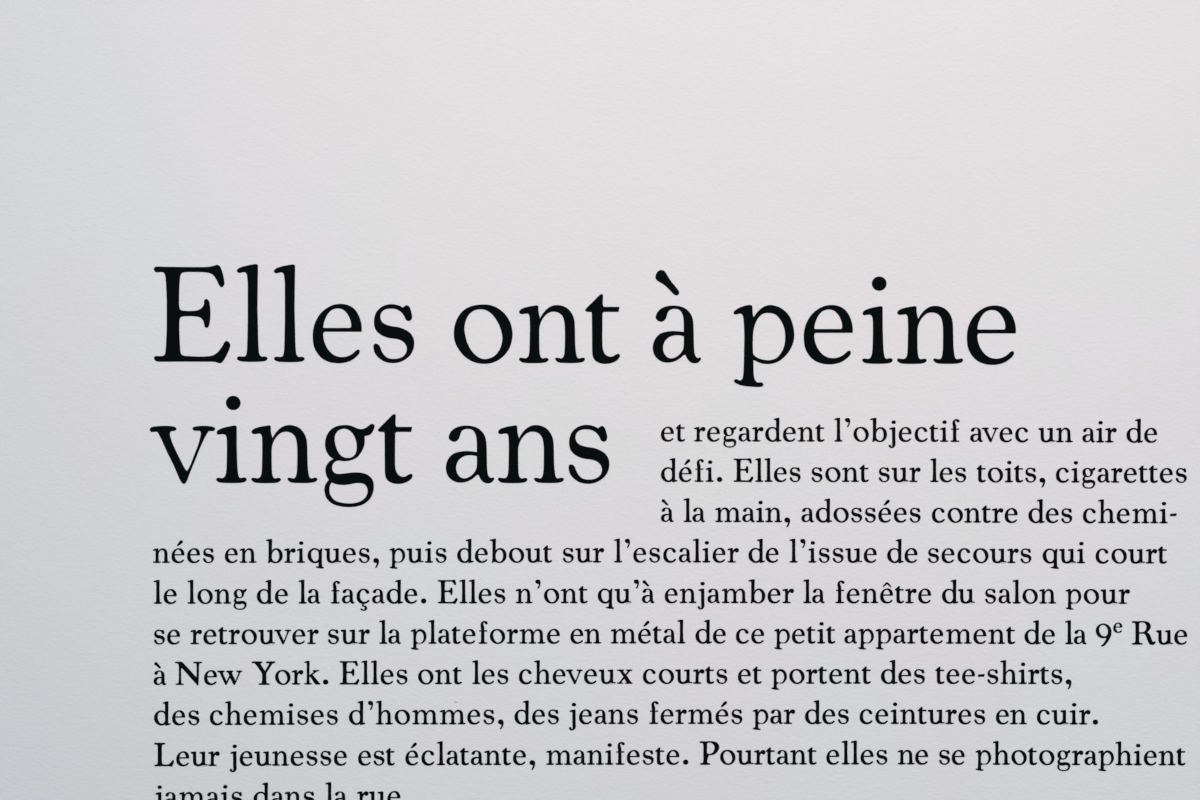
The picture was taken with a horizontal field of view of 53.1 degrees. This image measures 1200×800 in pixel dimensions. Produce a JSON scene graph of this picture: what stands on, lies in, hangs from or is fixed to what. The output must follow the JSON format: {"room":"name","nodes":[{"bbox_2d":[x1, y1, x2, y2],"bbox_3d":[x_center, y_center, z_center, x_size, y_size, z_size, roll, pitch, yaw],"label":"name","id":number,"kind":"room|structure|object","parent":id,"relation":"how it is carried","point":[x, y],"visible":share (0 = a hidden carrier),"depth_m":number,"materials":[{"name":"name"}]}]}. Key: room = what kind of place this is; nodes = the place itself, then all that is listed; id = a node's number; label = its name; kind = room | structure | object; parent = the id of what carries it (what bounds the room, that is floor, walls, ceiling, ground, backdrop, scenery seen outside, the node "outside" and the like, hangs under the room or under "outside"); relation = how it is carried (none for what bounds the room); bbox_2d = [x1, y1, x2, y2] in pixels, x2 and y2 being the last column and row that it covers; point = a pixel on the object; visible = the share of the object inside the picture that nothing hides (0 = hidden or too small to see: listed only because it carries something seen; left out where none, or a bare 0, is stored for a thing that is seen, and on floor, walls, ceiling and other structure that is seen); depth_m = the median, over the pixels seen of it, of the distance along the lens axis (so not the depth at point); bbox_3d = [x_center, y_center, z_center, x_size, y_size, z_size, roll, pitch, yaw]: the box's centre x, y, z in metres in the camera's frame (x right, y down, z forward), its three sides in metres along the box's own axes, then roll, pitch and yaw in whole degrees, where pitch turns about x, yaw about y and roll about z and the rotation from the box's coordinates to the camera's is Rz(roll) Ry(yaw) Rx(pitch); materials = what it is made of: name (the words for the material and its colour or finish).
{"room":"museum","nodes":[
{"label":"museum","id":0,"kind":"room"},
{"bbox_2d":[0,0,1199,799],"bbox_3d":[0.000,-0.100,1.275,6.400,3.200,0.150,0,0,0],"label":"wall","id":1,"kind":"structure","parent":0,"point":[1038,161],"depth_m":1.20,"materials":[{"name":"paint"}]},
{"bbox_2d":[154,580,176,603],"bbox_3d":[-0.435,0.192,1.200,0.023,0.024,0.001,0,0,0],"label":"word","id":2,"kind":"object","parent":1,"relation":"attached to","point":[156,581],"visible":1,"depth_m":1.20,"materials":[{"name":"black paint"}]},
{"bbox_2d":[154,629,179,644],"bbox_3d":[-0.433,0.237,1.200,0.026,0.015,0.001,0,0,0],"label":"word","id":3,"kind":"object","parent":1,"relation":"attached to","point":[169,635],"visible":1,"depth_m":1.20,"materials":[{"name":"black paint"}]},
{"bbox_2d":[154,701,198,725],"bbox_3d":[-0.423,0.313,1.200,0.045,0.024,0.001,0,0,0],"label":"word","id":4,"kind":"object","parent":1,"relation":"attached to","point":[165,712],"visible":1,"depth_m":1.20,"materials":[{"name":"black paint"}]},
{"bbox_2d":[153,540,213,562],"bbox_3d":[-0.416,0.152,1.200,0.061,0.023,0.001,0,0,0],"label":"word","id":5,"kind":"object","parent":1,"relation":"attached to","point":[189,554],"visible":1,"depth_m":1.20,"materials":[{"name":"black paint"}]},
{"bbox_2d":[154,743,219,766],"bbox_3d":[-0.413,0.355,1.200,0.066,0.024,0.001,0,0,0],"label":"word","id":6,"kind":"object","parent":1,"relation":"attached to","point":[159,745],"visible":1,"depth_m":1.20,"materials":[{"name":"black paint"}]},
{"bbox_2d":[155,785,241,799],"bbox_3d":[-0.401,0.399,1.200,0.088,0.028,0.001,0,0,0],"label":"word","id":7,"kind":"object","parent":1,"relation":"attached to","point":[183,794],"visible":1,"depth_m":1.20,"materials":[{"name":"black paint"}]},
{"bbox_2d":[175,662,241,684],"bbox_3d":[-0.391,0.274,1.200,0.067,0.024,0.001,0,0,0],"label":"word","id":8,"kind":"object","parent":1,"relation":"attached to","point":[182,665],"visible":1,"depth_m":1.20,"materials":[{"name":"black plastic"}]},
{"bbox_2d":[187,580,246,609],"bbox_3d":[-0.383,0.195,1.200,0.059,0.030,0.001,0,0,0],"label":"word","id":9,"kind":"object","parent":1,"relation":"attached to","point":[190,581],"visible":1,"depth_m":1.20,"materials":[{"name":"black paint"}]},
{"bbox_2d":[225,548,255,562],"bbox_3d":[-0.359,0.156,1.200,0.032,0.015,0.001,0,0,0],"label":"word","id":10,"kind":"object","parent":1,"relation":"attached to","point":[243,550],"visible":1,"depth_m":1.20,"materials":[{"name":"black paint"}]},
{"bbox_2d":[190,627,318,644],"bbox_3d":[-0.345,0.236,1.200,0.128,0.018,0.001,0,0,0],"label":"word","id":11,"kind":"object","parent":1,"relation":"attached to","point":[220,630],"visible":1,"depth_m":1.20,"materials":[{"name":"black paint"}]},
{"bbox_2d":[257,580,287,603],"bbox_3d":[-0.328,0.192,1.200,0.031,0.024,0.001,0,0,0],"label":"word","id":12,"kind":"object","parent":1,"relation":"attached to","point":[277,600],"visible":1,"depth_m":1.20,"materials":[{"name":"black paint"}]},
{"bbox_2d":[210,701,337,724],"bbox_3d":[-0.326,0.313,1.200,0.128,0.024,0.001,0,0,0],"label":"word","id":13,"kind":"object","parent":1,"relation":"attached to","point":[263,712],"visible":1,"depth_m":1.20,"materials":[{"name":"black paint"}]},
{"bbox_2d":[150,396,412,506],"bbox_3d":[-0.319,0.051,1.200,0.263,0.111,0.001,0,0,0],"label":"word","id":14,"kind":"object","parent":1,"relation":"attached to","point":[389,428],"visible":1,"depth_m":1.20,"materials":[{"name":"black paint"}]},
{"bbox_2d":[154,264,413,362],"bbox_3d":[-0.316,-0.086,1.200,0.260,0.099,0.001,0,0,0],"label":"word","id":15,"kind":"object","parent":1,"relation":"attached to","point":[172,274],"visible":1,"depth_m":1.20,"materials":[{"name":"black paint"}]},
{"bbox_2d":[254,782,313,799],"bbox_3d":[-0.316,0.395,1.200,0.061,0.024,0.001,0,0,0],"label":"word","id":16,"kind":"object","parent":1,"relation":"attached to","point":[266,783],"visible":1,"depth_m":1.20,"materials":[{"name":"black plastic"}]},
{"bbox_2d":[230,745,346,771],"bbox_3d":[-0.312,0.358,1.200,0.117,0.028,0.001,0,0,0],"label":"word","id":17,"kind":"object","parent":1,"relation":"attached to","point":[234,746],"visible":1,"depth_m":1.20,"materials":[{"name":"black paint"}]},
{"bbox_2d":[252,661,327,684],"bbox_3d":[-0.310,0.273,1.200,0.077,0.024,0.001,0,0,0],"label":"word","id":18,"kind":"object","parent":1,"relation":"attached to","point":[258,663],"visible":1,"depth_m":1.20,"materials":[{"name":"black paint"}]},
{"bbox_2d":[298,580,319,603],"bbox_3d":[-0.290,0.192,1.200,0.022,0.024,0.001,0,0,0],"label":"word","id":19,"kind":"object","parent":1,"relation":"attached to","point":[316,595],"visible":1,"depth_m":1.20,"materials":[{"name":"black paint"}]},
{"bbox_2d":[266,539,378,568],"bbox_3d":[-0.278,0.154,1.200,0.113,0.030,0.001,0,0,0],"label":"word","id":20,"kind":"object","parent":1,"relation":"attached to","point":[375,560],"visible":1,"depth_m":1.20,"materials":[{"name":"black paint"}]},
{"bbox_2d":[328,629,369,643],"bbox_3d":[-0.251,0.237,1.200,0.042,0.015,0.001,0,0,0],"label":"word","id":21,"kind":"object","parent":1,"relation":"attached to","point":[362,631],"visible":1,"depth_m":1.20,"materials":[{"name":"black plastic"}]},
{"bbox_2d":[340,660,407,684],"bbox_3d":[-0.226,0.273,1.200,0.068,0.024,0.001,0,0,0],"label":"word","id":22,"kind":"object","parent":1,"relation":"attached to","point":[344,663],"visible":1,"depth_m":1.20,"materials":[{"name":"black paint"}]},
{"bbox_2d":[358,748,394,765],"bbox_3d":[-0.224,0.357,1.200,0.037,0.018,0.001,0,0,0],"label":"word","id":23,"kind":"object","parent":1,"relation":"attached to","point":[388,751],"visible":1,"depth_m":1.20,"materials":[{"name":"black paint"}]},
{"bbox_2d":[331,580,425,610],"bbox_3d":[-0.222,0.195,1.200,0.096,0.031,0.001,0,0,0],"label":"word","id":24,"kind":"object","parent":1,"relation":"attached to","point":[334,590],"visible":1,"depth_m":1.20,"materials":[{"name":"black paint"}]},
{"bbox_2d":[379,620,400,643],"bbox_3d":[-0.210,0.232,1.200,0.022,0.024,0.001,0,0,0],"label":"word","id":25,"kind":"object","parent":1,"relation":"attached to","point":[382,621],"visible":1,"depth_m":1.20,"materials":[{"name":"black paint"}]},
{"bbox_2d":[390,541,446,568],"bbox_3d":[-0.182,0.155,1.200,0.057,0.028,0.001,0,0,0],"label":"word","id":26,"kind":"object","parent":1,"relation":"attached to","point":[428,550],"visible":1,"depth_m":1.20,"materials":[{"name":"black paint"}]},
{"bbox_2d":[349,701,503,728],"bbox_3d":[-0.174,0.315,1.200,0.155,0.029,0.001,0,0,0],"label":"word","id":27,"kind":"object","parent":1,"relation":"attached to","point":[469,716],"visible":1,"depth_m":1.20,"materials":[{"name":"black paint"}]},
{"bbox_2d":[418,667,461,684],"bbox_3d":[-0.160,0.276,1.200,0.044,0.018,0.001,0,0,0],"label":"word","id":28,"kind":"object","parent":1,"relation":"attached to","point":[455,670],"visible":1,"depth_m":1.20,"materials":[{"name":"black paint"}]},
{"bbox_2d":[405,741,534,769],"bbox_3d":[-0.130,0.356,1.200,0.130,0.029,0.001,0,0,0],"label":"word","id":29,"kind":"object","parent":1,"relation":"attached to","point":[532,762],"visible":1,"depth_m":1.20,"materials":[{"name":"black paint"}]},
{"bbox_2d":[438,579,504,603],"bbox_3d":[-0.128,0.192,1.200,0.068,0.024,0.001,0,0,0],"label":"word","id":30,"kind":"object","parent":1,"relation":"attached to","point":[443,590],"visible":1,"depth_m":1.20,"materials":[{"name":"black paint"}]},
{"bbox_2d":[411,620,559,649],"bbox_3d":[-0.115,0.235,1.200,0.149,0.030,0.001,0,0,0],"label":"word","id":31,"kind":"object","parent":1,"relation":"attached to","point":[454,629],"visible":1,"depth_m":1.20,"materials":[{"name":"black paint"}]},
{"bbox_2d":[472,660,507,683],"bbox_3d":[-0.110,0.272,1.200,0.036,0.024,0.001,0,0,0],"label":"word","id":32,"kind":"object","parent":1,"relation":"attached to","point":[505,677],"visible":1,"depth_m":1.20,"materials":[{"name":"black paint"}]},
{"bbox_2d":[457,539,551,562],"bbox_3d":[-0.095,0.151,1.200,0.095,0.024,0.001,0,0,0],"label":"word","id":33,"kind":"object","parent":1,"relation":"attached to","point":[494,550],"visible":1,"depth_m":1.20,"materials":[{"name":"black paint"}]},
{"bbox_2d":[446,425,608,483],"bbox_3d":[-0.072,0.054,1.200,0.163,0.059,0.001,0,0,0],"label":"word","id":34,"kind":"object","parent":1,"relation":"attached to","point":[581,451],"visible":1,"depth_m":1.20,"materials":[{"name":"black paint"}]},
{"bbox_2d":[514,700,558,724],"bbox_3d":[-0.063,0.312,1.200,0.044,0.024,0.001,0,0,0],"label":"word","id":35,"kind":"object","parent":1,"relation":"attached to","point":[526,710],"visible":1,"depth_m":1.20,"materials":[{"name":"black paint"}]},
{"bbox_2d":[454,294,619,363],"bbox_3d":[-0.063,-0.071,1.200,0.166,0.070,0.001,0,0,0],"label":"word","id":36,"kind":"object","parent":1,"relation":"attached to","point":[596,307],"visible":1,"depth_m":1.20,"materials":[{"name":"black paint"}]},
{"bbox_2d":[516,580,587,603],"bbox_3d":[-0.048,0.192,1.200,0.072,0.024,0.001,0,0,0],"label":"word","id":37,"kind":"object","parent":1,"relation":"attached to","point":[581,589],"visible":1,"depth_m":1.20,"materials":[{"name":"black paint"}]},
{"bbox_2d":[519,660,631,683],"bbox_3d":[-0.024,0.272,1.200,0.114,0.024,0.001,0,0,0],"label":"word","id":38,"kind":"object","parent":1,"relation":"attached to","point":[625,677],"visible":1,"depth_m":1.20,"materials":[{"name":"black paint"}]},
{"bbox_2d":[563,548,603,562],"bbox_3d":[-0.016,0.155,1.200,0.041,0.015,0.001,0,0,0],"label":"word","id":39,"kind":"object","parent":1,"relation":"attached to","point":[597,551],"visible":1,"depth_m":1.20,"materials":[{"name":"black paint"}]},
{"bbox_2d":[570,629,600,643],"bbox_3d":[-0.014,0.236,1.200,0.031,0.015,0.001,0,0,0],"label":"word","id":40,"kind":"object","parent":1,"relation":"attached to","point":[579,630],"visible":1,"depth_m":1.20,"materials":[{"name":"black paint"}]},
{"bbox_2d":[569,703,637,730],"bbox_3d":[0.004,0.317,1.200,0.069,0.028,0.001,0,0,0],"label":"word","id":41,"kind":"object","parent":1,"relation":"attached to","point":[573,704],"visible":1,"depth_m":1.20,"materials":[{"name":"black paint"}]},
{"bbox_2d":[546,742,687,764],"bbox_3d":[0.017,0.353,1.200,0.142,0.023,0.001,0,0,0],"label":"word","id":42,"kind":"object","parent":1,"relation":"attached to","point":[685,762],"visible":1,"depth_m":1.20,"materials":[{"name":"black plastic"}]},
{"bbox_2d":[598,579,653,608],"bbox_3d":[0.026,0.194,1.200,0.057,0.030,0.001,0,0,0],"label":"word","id":43,"kind":"object","parent":1,"relation":"attached to","point":[636,581],"visible":1,"depth_m":1.20,"materials":[{"name":"black paint"}]},
{"bbox_2d":[611,619,685,643],"bbox_3d":[0.048,0.232,1.200,0.075,0.024,0.001,0,0,0],"label":"word","id":44,"kind":"object","parent":1,"relation":"attached to","point":[655,629],"visible":1,"depth_m":1.20,"materials":[{"name":"black paint"}]},
{"bbox_2d":[661,424,684,441],"bbox_3d":[0.073,0.033,1.200,0.024,0.018,0.001,0,0,0],"label":"word","id":45,"kind":"object","parent":1,"relation":"attached to","point":[678,427],"visible":1,"depth_m":1.20,"materials":[{"name":"black paint"}]},
{"bbox_2d":[614,539,738,562],"bbox_3d":[0.076,0.151,1.200,0.125,0.024,0.001,0,0,0],"label":"word","id":46,"kind":"object","parent":1,"relation":"attached to","point":[732,551],"visible":1,"depth_m":1.20,"materials":[{"name":"black paint"}]},
{"bbox_2d":[653,270,700,362],"bbox_3d":[0.077,-0.083,1.200,0.048,0.093,0.001,0,0,0],"label":"word","id":47,"kind":"object","parent":1,"relation":"attached to","point":[661,276],"visible":1,"depth_m":1.20,"materials":[{"name":"black paint"}]},
{"bbox_2d":[643,666,726,683],"bbox_3d":[0.085,0.275,1.200,0.084,0.018,0.001,0,0,0],"label":"word","id":48,"kind":"object","parent":1,"relation":"attached to","point":[708,669],"visible":1,"depth_m":1.20,"materials":[{"name":"black paint"}]},
{"bbox_2d":[661,458,721,481],"bbox_3d":[0.092,0.070,1.200,0.061,0.024,0.001,0,0,0],"label":"word","id":49,"kind":"object","parent":1,"relation":"attached to","point":[719,479],"visible":1,"depth_m":1.20,"materials":[{"name":"black paint"}]},
{"bbox_2d":[684,498,704,521],"bbox_3d":[0.094,0.110,1.200,0.022,0.024,0.001,0,0,0],"label":"word","id":50,"kind":"object","parent":1,"relation":"attached to","point":[686,499],"visible":1,"depth_m":1.20,"materials":[{"name":"black paint"}]},
{"bbox_2d":[650,701,741,723],"bbox_3d":[0.096,0.313,1.200,0.093,0.023,0.001,0,0,0],"label":"word","id":51,"kind":"object","parent":1,"relation":"attached to","point":[653,710],"visible":1,"depth_m":1.20,"materials":[{"name":"black paint"}]},
{"bbox_2d":[695,620,725,643],"bbox_3d":[0.111,0.232,1.200,0.030,0.024,0.001,0,0,0],"label":"word","id":52,"kind":"object","parent":1,"relation":"attached to","point":[707,629],"visible":1,"depth_m":1.20,"materials":[{"name":"black paint"}]},
{"bbox_2d":[665,579,793,609],"bbox_3d":[0.129,0.194,1.200,0.129,0.030,0.001,0,0,0],"label":"word","id":53,"kind":"object","parent":1,"relation":"attached to","point":[787,591],"visible":1,"depth_m":1.20,"materials":[{"name":"black paint"}]},
{"bbox_2d":[715,501,789,526],"bbox_3d":[0.153,0.114,1.200,0.075,0.027,0.001,0,0,0],"label":"word","id":54,"kind":"object","parent":1,"relation":"attached to","point":[786,519],"visible":1,"depth_m":1.20,"materials":[{"name":"black paint"}]},
{"bbox_2d":[700,741,816,764],"bbox_3d":[0.158,0.353,1.200,0.117,0.024,0.001,0,0,0],"label":"word","id":55,"kind":"object","parent":1,"relation":"attached to","point":[716,745],"visible":1,"depth_m":1.20,"materials":[{"name":"black paint"}]},
{"bbox_2d":[694,418,824,447],"bbox_3d":[0.159,0.033,1.200,0.131,0.030,0.001,0,0,0],"label":"word","id":56,"kind":"object","parent":1,"relation":"attached to","point":[818,427],"visible":1,"depth_m":1.20,"materials":[{"name":"black plastic"}]},
{"bbox_2d":[748,539,778,562],"bbox_3d":[0.164,0.151,1.200,0.030,0.024,0.001,0,0,0],"label":"word","id":57,"kind":"object","parent":1,"relation":"attached to","point":[760,549],"visible":1,"depth_m":1.20,"materials":[{"name":"black plastic"}]},
{"bbox_2d":[734,458,800,481],"bbox_3d":[0.167,0.070,1.200,0.067,0.024,0.001,0,0,0],"label":"word","id":58,"kind":"object","parent":1,"relation":"attached to","point":[738,461],"visible":1,"depth_m":1.20,"materials":[{"name":"black plastic"}]},
{"bbox_2d":[753,709,794,729],"bbox_3d":[0.174,0.320,1.200,0.042,0.021,0.001,0,0,0],"label":"word","id":59,"kind":"object","parent":1,"relation":"attached to","point":[756,711],"visible":1,"depth_m":1.20,"materials":[{"name":"black paint"}]},
{"bbox_2d":[774,622,834,649],"bbox_3d":[0.205,0.236,1.200,0.061,0.028,0.001,0,0,0],"label":"word","id":60,"kind":"object","parent":1,"relation":"attached to","point":[809,629],"visible":1,"depth_m":1.20,"materials":[{"name":"black paint"}]},
{"bbox_2d":[803,579,824,602],"bbox_3d":[0.214,0.191,1.200,0.022,0.024,0.001,0,0,0],"label":"word","id":61,"kind":"object","parent":1,"relation":"attached to","point":[806,580],"visible":1,"depth_m":1.20,"materials":[{"name":"black paint"}]},
{"bbox_2d":[771,666,870,689],"bbox_3d":[0.221,0.278,1.200,0.100,0.023,0.001,0,0,0],"label":"word","id":62,"kind":"object","parent":1,"relation":"attached to","point":[821,669],"visible":1,"depth_m":1.20,"materials":[{"name":"black plastic"}]},
{"bbox_2d":[805,700,848,723],"bbox_3d":[0.227,0.312,1.200,0.044,0.024,0.001,0,0,0],"label":"word","id":63,"kind":"object","parent":1,"relation":"attached to","point":[824,715],"visible":1,"depth_m":1.20,"materials":[{"name":"black paint"}]},
{"bbox_2d":[789,539,876,562],"bbox_3d":[0.233,0.151,1.200,0.087,0.024,0.001,0,0,0],"label":"word","id":64,"kind":"object","parent":1,"relation":"attached to","point":[827,556],"visible":1,"depth_m":1.20,"materials":[{"name":"black plastic"}]},
{"bbox_2d":[812,465,868,481],"bbox_3d":[0.240,0.073,1.200,0.057,0.018,0.001,0,0,0],"label":"word","id":65,"kind":"object","parent":1,"relation":"attached to","point":[862,468],"visible":1,"depth_m":1.20,"materials":[{"name":"black paint"}]},
{"bbox_2d":[826,741,886,764],"bbox_3d":[0.257,0.353,1.200,0.061,0.024,0.001,0,0,0],"label":"word","id":66,"kind":"object","parent":1,"relation":"attached to","point":[828,756],"visible":1,"depth_m":1.20,"materials":[{"name":"black plastic"}]},
{"bbox_2d":[801,498,920,522],"bbox_3d":[0.261,0.111,1.200,0.119,0.024,0.001,0,0,0],"label":"word","id":67,"kind":"object","parent":1,"relation":"attached to","point":[880,514],"visible":1,"depth_m":1.20,"materials":[{"name":"black plastic"}]},
{"bbox_2d":[734,276,1015,386],"bbox_3d":[0.275,-0.068,1.200,0.282,0.110,0.001,0,0,0],"label":"word","id":68,"kind":"object","parent":1,"relation":"attached to","point":[879,283],"visible":1,"depth_m":1.20,"materials":[{"name":"black paint"}]},
{"bbox_2d":[835,580,930,603],"bbox_3d":[0.283,0.192,1.200,0.096,0.023,0.001,0,0,0],"label":"word","id":69,"kind":"object","parent":1,"relation":"attached to","point":[897,589],"visible":1,"depth_m":1.20,"materials":[{"name":"black paint"}]},
{"bbox_2d":[834,418,959,447],"bbox_3d":[0.297,0.033,1.200,0.125,0.030,0.001,0,0,0],"label":"word","id":70,"kind":"object","parent":1,"relation":"attached to","point":[932,428],"visible":1,"depth_m":1.20,"materials":[{"name":"black paint"}]},
{"bbox_2d":[879,467,920,481],"bbox_3d":[0.300,0.075,1.200,0.042,0.015,0.001,0,0,0],"label":"word","id":71,"kind":"object","parent":1,"relation":"attached to","point":[913,469],"visible":1,"depth_m":1.20,"materials":[{"name":"black paint"}]},
{"bbox_2d":[887,539,917,562],"bbox_3d":[0.302,0.151,1.200,0.030,0.024,0.001,0,0,0],"label":"word","id":72,"kind":"object","parent":1,"relation":"attached to","point":[898,540],"visible":1,"depth_m":1.20,"materials":[{"name":"black paint"}]},
{"bbox_2d":[881,660,924,683],"bbox_3d":[0.303,0.272,1.200,0.044,0.024,0.001,0,0,0],"label":"word","id":73,"kind":"object","parent":1,"relation":"attached to","point":[900,675],"visible":1,"depth_m":1.20,"materials":[{"name":"black paint"}]},
{"bbox_2d":[898,750,927,764],"bbox_3d":[0.313,0.357,1.200,0.030,0.015,0.001,0,0,0],"label":"word","id":74,"kind":"object","parent":1,"relation":"attached to","point":[900,751],"visible":1,"depth_m":1.20,"materials":[{"name":"black paint"}]},
{"bbox_2d":[860,702,984,724],"bbox_3d":[0.322,0.313,1.200,0.126,0.022,0.001,0,0,0],"label":"word","id":75,"kind":"object","parent":1,"relation":"attached to","point":[920,709],"visible":1,"depth_m":1.20,"materials":[{"name":"black paint"}]},
{"bbox_2d":[844,626,1014,649],"bbox_3d":[0.330,0.238,1.200,0.171,0.023,0.001,0,0,0],"label":"word","id":76,"kind":"object","parent":1,"relation":"attached to","point":[922,629],"visible":1,"depth_m":1.20,"materials":[{"name":"black paint"}]},
{"bbox_2d":[930,458,965,481],"bbox_3d":[0.348,0.070,1.200,0.036,0.024,0.001,0,0,0],"label":"word","id":77,"kind":"object","parent":1,"relation":"attached to","point":[933,459],"visible":1,"depth_m":1.20,"materials":[{"name":"black paint"}]},
{"bbox_2d":[939,750,964,764],"bbox_3d":[0.352,0.357,1.200,0.026,0.015,0.001,0,0,0],"label":"word","id":78,"kind":"object","parent":1,"relation":"attached to","point":[941,751],"visible":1,"depth_m":1.20,"materials":[{"name":"black paint"}]},
{"bbox_2d":[942,579,974,603],"bbox_3d":[0.358,0.192,1.200,0.033,0.024,0.001,0,0,0],"label":"word","id":79,"kind":"object","parent":1,"relation":"attached to","point":[953,601],"visible":1,"depth_m":1.20,"materials":[{"name":"black paint"}]},
{"bbox_2d":[932,506,1017,522],"bbox_3d":[0.375,0.114,1.200,0.086,0.018,0.001,0,0,0],"label":"word","id":80,"kind":"object","parent":1,"relation":"attached to","point":[984,508],"visible":1,"depth_m":1.20,"materials":[{"name":"black paint"}]},
{"bbox_2d":[928,548,1030,562],"bbox_3d":[0.380,0.156,1.200,0.103,0.015,0.001,0,0,0],"label":"word","id":81,"kind":"object","parent":1,"relation":"attached to","point":[1011,550],"visible":1,"depth_m":1.20,"materials":[{"name":"black plastic"}]},
{"bbox_2d":[970,427,1027,442],"bbox_3d":[0.399,0.035,1.200,0.058,0.015,0.001,0,0,0],"label":"word","id":82,"kind":"object","parent":1,"relation":"attached to","point":[1002,439],"visible":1,"depth_m":1.20,"materials":[{"name":"black plastic"}]},
{"bbox_2d":[935,660,1071,688],"bbox_3d":[0.403,0.275,1.200,0.136,0.029,0.001,0,0,0],"label":"word","id":83,"kind":"object","parent":1,"relation":"attached to","point":[938,670],"visible":1,"depth_m":1.20,"materials":[{"name":"black paint"}]},
{"bbox_2d":[977,461,1044,486],"bbox_3d":[0.411,0.074,1.200,0.069,0.027,0.001,0,0,0],"label":"word","id":84,"kind":"object","parent":1,"relation":"attached to","point":[979,468],"visible":1,"depth_m":1.20,"materials":[{"name":"black plastic"}]},
{"bbox_2d":[996,709,1026,724],"bbox_3d":[0.411,0.317,1.200,0.031,0.015,0.001,0,0,0],"label":"word","id":85,"kind":"object","parent":1,"relation":"attached to","point":[1005,711],"visible":1,"depth_m":1.20,"materials":[{"name":"black paint"}]},
{"bbox_2d":[985,580,1055,603],"bbox_3d":[0.421,0.192,1.200,0.071,0.024,0.001,0,0,0],"label":"word","id":86,"kind":"object","parent":1,"relation":"attached to","point":[1015,581],"visible":1,"depth_m":1.20,"materials":[{"name":"black plastic"}]},
{"bbox_2d":[1024,620,1054,644],"bbox_3d":[0.440,0.232,1.200,0.030,0.024,0.001,0,0,0],"label":"word","id":87,"kind":"object","parent":1,"relation":"attached to","point":[1036,622],"visible":1,"depth_m":1.20,"materials":[{"name":"black plastic"}]},
{"bbox_2d":[1028,499,1071,522],"bbox_3d":[0.450,0.111,1.200,0.044,0.024,0.001,0,0,0],"label":"word","id":88,"kind":"object","parent":1,"relation":"attached to","point":[1040,509],"visible":1,"depth_m":1.20,"materials":[{"name":"black paint"}]},
{"bbox_2d":[1038,428,1072,442],"bbox_3d":[0.456,0.035,1.200,0.035,0.015,0.001,0,0,0],"label":"word","id":89,"kind":"object","parent":1,"relation":"attached to","point":[1041,429],"visible":1,"depth_m":1.20,"materials":[{"name":"black paint"}]},
{"bbox_2d":[1043,542,1084,568],"bbox_3d":[0.464,0.155,1.200,0.042,0.027,0.001,0,0,0],"label":"word","id":90,"kind":"object","parent":1,"relation":"attached to","point":[1054,561],"visible":1,"depth_m":1.20,"materials":[{"name":"black paint"}]},
{"bbox_2d":[1037,703,1097,724],"bbox_3d":[0.468,0.314,1.200,0.061,0.022,0.001,0,0,0],"label":"word","id":91,"kind":"object","parent":1,"relation":"attached to","point":[1095,722],"visible":1,"depth_m":1.20,"materials":[{"name":"black paint"}]},
{"bbox_2d":[1065,620,1086,643],"bbox_3d":[0.476,0.232,1.200,0.022,0.024,0.001,0,0,0],"label":"word","id":92,"kind":"object","parent":1,"relation":"attached to","point":[1068,621],"visible":1,"depth_m":1.20,"materials":[{"name":"black paint"}]},
{"bbox_2d":[976,741,1185,770],"bbox_3d":[0.480,0.356,1.200,0.210,0.030,0.001,0,0,0],"label":"word","id":93,"kind":"object","parent":1,"relation":"attached to","point":[1030,751],"visible":1,"depth_m":1.20,"materials":[{"name":"black paint"}]},
{"bbox_2d":[1066,589,1129,609],"bbox_3d":[0.498,0.199,1.200,0.064,0.021,0.001,0,0,0],"label":"word","id":94,"kind":"object","parent":1,"relation":"attached to","point":[1122,591],"visible":1,"depth_m":1.20,"materials":[{"name":"black paint"}]},
{"bbox_2d":[1082,421,1116,442],"bbox_3d":[0.499,0.032,1.200,0.034,0.022,0.001,0,0,0],"label":"word","id":95,"kind":"object","parent":1,"relation":"attached to","point":[1110,430],"visible":1,"depth_m":1.20,"materials":[{"name":"black paint"}]},
{"bbox_2d":[1096,622,1121,646],"bbox_3d":[0.509,0.234,1.200,0.026,0.024,0.001,0,0,0],"label":"word","id":96,"kind":"object","parent":1,"relation":"attached to","point":[1108,636],"visible":1,"depth_m":1.20,"materials":[{"name":"black paint"}]},
{"bbox_2d":[1056,461,1186,488],"bbox_3d":[0.521,0.075,1.200,0.131,0.028,0.001,0,0,0],"label":"word","id":97,"kind":"object","parent":1,"relation":"attached to","point":[1141,468],"visible":1,"depth_m":1.20,"materials":[{"name":"black paint"}]},
{"bbox_2d":[1083,499,1176,523],"bbox_3d":[0.530,0.111,1.200,0.094,0.024,0.001,0,0,0],"label":"word","id":98,"kind":"object","parent":1,"relation":"attached to","point":[1085,519],"visible":1,"depth_m":1.20,"materials":[{"name":"black paint"}]},
{"bbox_2d":[1096,546,1166,563],"bbox_3d":[0.531,0.155,1.200,0.071,0.018,0.001,0,0,0],"label":"word","id":99,"kind":"object","parent":1,"relation":"attached to","point":[1160,549],"visible":1,"depth_m":1.20,"materials":[{"name":"black paint"}]},
{"bbox_2d":[1126,419,1156,442],"bbox_3d":[0.542,0.031,1.200,0.031,0.024,0.001,0,0,0],"label":"word","id":100,"kind":"object","parent":1,"relation":"attached to","point":[1138,429],"visible":1,"depth_m":1.20,"materials":[{"name":"black paint"}]},
{"bbox_2d":[1132,621,1186,644],"bbox_3d":[0.559,0.233,1.200,0.056,0.024,0.001,0,0,0],"label":"word","id":101,"kind":"object","parent":1,"relation":"attached to","point":[1148,625],"visible":1,"depth_m":1.20,"materials":[{"name":"black paint"}]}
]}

